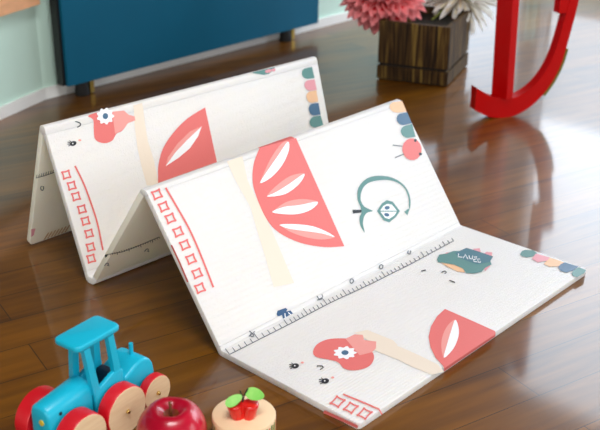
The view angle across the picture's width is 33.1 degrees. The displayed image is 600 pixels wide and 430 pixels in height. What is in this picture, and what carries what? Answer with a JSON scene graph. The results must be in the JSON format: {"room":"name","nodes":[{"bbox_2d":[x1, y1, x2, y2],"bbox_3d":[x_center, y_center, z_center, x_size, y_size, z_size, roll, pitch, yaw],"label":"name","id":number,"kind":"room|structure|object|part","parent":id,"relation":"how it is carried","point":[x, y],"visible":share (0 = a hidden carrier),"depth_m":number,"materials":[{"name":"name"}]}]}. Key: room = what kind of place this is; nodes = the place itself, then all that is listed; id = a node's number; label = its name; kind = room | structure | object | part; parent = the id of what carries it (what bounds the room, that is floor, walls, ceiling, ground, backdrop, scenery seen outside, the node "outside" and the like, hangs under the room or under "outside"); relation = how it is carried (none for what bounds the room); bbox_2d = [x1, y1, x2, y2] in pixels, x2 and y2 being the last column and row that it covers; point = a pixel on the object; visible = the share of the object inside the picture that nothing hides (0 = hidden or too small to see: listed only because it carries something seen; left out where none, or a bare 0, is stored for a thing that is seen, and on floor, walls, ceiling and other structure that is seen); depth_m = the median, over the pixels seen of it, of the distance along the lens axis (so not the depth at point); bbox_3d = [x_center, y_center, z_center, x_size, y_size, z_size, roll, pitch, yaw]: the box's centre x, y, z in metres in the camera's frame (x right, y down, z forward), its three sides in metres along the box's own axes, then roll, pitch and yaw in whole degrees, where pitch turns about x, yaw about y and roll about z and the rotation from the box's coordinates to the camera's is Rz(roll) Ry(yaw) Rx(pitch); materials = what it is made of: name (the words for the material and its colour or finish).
{"room":"children's room","nodes":[
{"label":"children's room","id":0,"kind":"room"},
{"bbox_2d":[0,6,42,105],"bbox_3d":[-2.096,-1.062,1.138,0.120,3.400,5.200,10,26,21],"label":"wall","id":1,"kind":"structure","parent":0,"point":[20,66],"depth_m":3.80,"materials":[{"name":"green paint"}]},
{"bbox_2d":[0,0,39,16],"bbox_3d":[-1.393,-0.482,2.948,0.050,0.110,1.970,10,26,21],"label":"trim","id":2,"kind":"structure","parent":1,"relation":"attached to","point":[6,6],"depth_m":3.65,"materials":[{"name":"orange wood"}]},
{"bbox_2d":[0,88,45,119],"bbox_3d":[-2.047,0.482,1.795,0.012,0.045,5.200,10,26,21],"label":"baseboard","id":3,"kind":"structure","parent":1,"relation":"attached to","point":[33,98],"depth_m":3.85,"materials":[{"name":"white paint"}]},
{"bbox_2d":[35,0,346,87],"bbox_3d":[0.227,-2.596,4.629,0.120,3.400,3.805,20,31,38],"label":"wall","id":4,"kind":"structure","parent":0,"point":[326,8],"depth_m":3.94,"materials":[{"name":"green paint"}]},
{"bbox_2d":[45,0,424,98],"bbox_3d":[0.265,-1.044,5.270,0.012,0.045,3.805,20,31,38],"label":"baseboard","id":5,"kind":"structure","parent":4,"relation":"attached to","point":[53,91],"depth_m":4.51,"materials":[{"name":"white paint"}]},
{"bbox_2d":[0,0,599,429],"bbox_3d":[0.612,0.564,1.772,6.900,0.050,9.500,21,31,39],"label":"floor","id":6,"kind":"structure","parent":0,"point":[530,179],"depth_m":2.83,"materials":[{"name":"brown wood"}]},
{"bbox_2d":[15,316,169,429],"bbox_3d":[-0.399,0.319,1.975,0.146,0.220,0.303,17,29,32],"label":"tractor","id":7,"kind":"object","parent":6,"relation":"on","point":[113,394],"visible":0.99,"depth_m":1.94,"materials":[{"name":"teal paint"}]},
{"bbox_2d":[31,375,92,429],"bbox_3d":[-0.453,0.372,1.921,0.058,0.097,0.108,17,29,32],"label":"hood","id":8,"kind":"object","parent":7,"relation":"attached to","point":[51,408],"depth_m":1.90,"materials":[{"name":"blue paint"}]},
{"bbox_3d":[-0.435,0.286,1.941,0.021,0.107,0.048,-11,26,-24],"label":"cab post","id":9,"kind":"part","parent":7,"relation":"part of","materials":[{"name":"teal paint"}]},
{"bbox_3d":[-0.399,0.297,1.918,0.014,0.107,0.031,17,29,32],"label":"cab post","id":10,"kind":"part","parent":7,"relation":"part of","materials":[{"name":"teal paint"}]},
{"bbox_3d":[-0.404,0.263,1.988,0.027,0.102,0.028,17,29,32],"label":"cab post","id":11,"kind":"part","parent":7,"relation":"part of","materials":[{"name":"teal paint"}]},
{"bbox_3d":[-0.399,0.348,1.994,0.047,0.072,0.076,17,29,32],"label":"seat","id":12,"kind":"part","parent":7,"relation":"part of","materials":[{"name":"blue wood"}]},
{"bbox_3d":[-0.363,0.275,1.962,0.014,0.102,0.028,17,29,32],"label":"cab post","id":13,"kind":"part","parent":7,"relation":"part of","materials":[{"name":"teal paint"}]},
{"bbox_2d":[136,397,206,429],"bbox_3d":[-0.245,0.405,1.923,0.134,0.108,0.134,21,31,39],"label":"apple","id":14,"kind":"object","parent":6,"relation":"on","point":[165,413],"visible":1,"depth_m":1.90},
{"bbox_3d":[-0.245,0.372,1.913,0.006,0.040,0.012,-11,26,-24],"label":"stem","id":15,"kind":"part","parent":14,"relation":"part of","materials":[{"name":"brown wood"}]},
{"bbox_2d":[49,0,318,96],"bbox_3d":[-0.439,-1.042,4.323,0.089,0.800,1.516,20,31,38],"label":"base cabinet","id":16,"kind":"object","parent":6,"relation":"on","point":[93,40],"visible":1,"depth_m":4.16,"materials":[{"name":"blue paint"}]},
{"bbox_2d":[212,396,275,429],"bbox_3d":[-0.110,0.411,1.975,0.126,0.055,0.126,21,31,39],"label":"wooden stand","id":17,"kind":"object","parent":6,"relation":"on","point":[265,418],"visible":0.77,"depth_m":1.95,"materials":[{"name":"brown wood"}]},
{"bbox_2d":[225,387,263,420],"bbox_3d":[-0.106,0.363,1.940,0.074,0.063,0.035,0,24,0],"label":"apple ornament","id":18,"kind":"object","parent":17,"relation":"on","point":[238,408],"visible":1,"depth_m":1.93,"materials":[{"name":"red paint"}]},
{"bbox_2d":[27,56,585,428],"bbox_3d":[0.004,-0.057,2.601,1.213,0.404,0.974,21,31,39],"label":"play mat","id":19,"kind":"object","parent":6,"relation":"on","point":[332,263],"visible":1,"depth_m":2.54,"materials":[{"name":"white plastic"}]},
{"bbox_3d":[-0.360,-0.195,2.929,0.196,0.370,0.961,21,31,39],"label":"panel","id":20,"kind":"part","parent":19,"relation":"part of","materials":[{"name":"white plastic"}]},
{"bbox_3d":[-0.122,-0.077,2.715,0.236,0.307,0.964,21,31,39],"label":"panel","id":21,"kind":"part","parent":19,"relation":"part of","materials":[{"name":"white plastic"}]},
{"bbox_3d":[-0.254,-0.172,2.824,0.959,0.378,0.119,-22,32,-40],"label":"panel","id":22,"kind":"part","parent":19,"relation":"part of","materials":[{"name":"white plastic"}]},
{"bbox_3d":[0.055,-0.013,2.568,0.255,0.330,0.938,21,31,39],"label":"panel","id":23,"kind":"part","parent":19,"relation":"part of","materials":[{"name":"white plastic"}]},
{"bbox_3d":[0.289,0.229,2.438,0.434,0.018,0.936,21,31,39],"label":"panel","id":24,"kind":"part","parent":19,"relation":"part of","materials":[{"name":"white plastic"}]},
{"bbox_2d":[377,5,470,85],"bbox_3d":[0.534,-0.733,4.320,0.306,0.250,0.360,10,26,20],"label":"planter","id":25,"kind":"object","parent":6,"relation":"on","point":[428,51],"visible":0.95,"depth_m":4.18,"materials":[{"name":"brown wood"}]},
{"bbox_2d":[340,0,425,34],"bbox_3d":[0.359,-0.940,4.298,0.368,0.328,0.367,21,31,39],"label":"flower","id":26,"kind":"object","parent":25,"relation":"in","point":[368,13],"visible":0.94,"depth_m":4.23,"materials":[{"name":"pink plant"}]},
{"bbox_2d":[424,0,496,35],"bbox_3d":[0.708,-0.964,4.439,0.354,0.332,0.358,-3,24,-8],"label":"flower","id":27,"kind":"object","parent":25,"relation":"in","point":[474,6],"visible":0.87,"depth_m":4.38,"materials":[{"name":"white plant"}]},
{"bbox_3d":[0.636,-0.899,4.374,0.010,0.081,0.215,21,31,38],"label":"stem","id":28,"kind":"part","parent":27,"relation":"part of","materials":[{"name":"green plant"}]},
{"bbox_2d":[470,0,578,117],"bbox_3d":[0.704,-1.120,4.027,0.395,1.201,1.052,-6,25,-15],"label":"rocking horse","id":29,"kind":"object","parent":6,"relation":"on","point":[502,102],"visible":0.55,"depth_m":3.76,"materials":[{"name":"red paint"}]},
{"bbox_3d":[0.756,-0.865,3.632,0.055,0.903,0.120,-18,30,-35],"label":"leg","id":30,"kind":"part","parent":29,"relation":"part of","materials":[{"name":"red paint"}]},
{"bbox_3d":[0.966,-1.123,3.563,0.036,0.815,0.040,-6,25,-15],"label":"leg","id":31,"kind":"part","parent":29,"relation":"part of","materials":[{"name":"red paint"}]}
]}

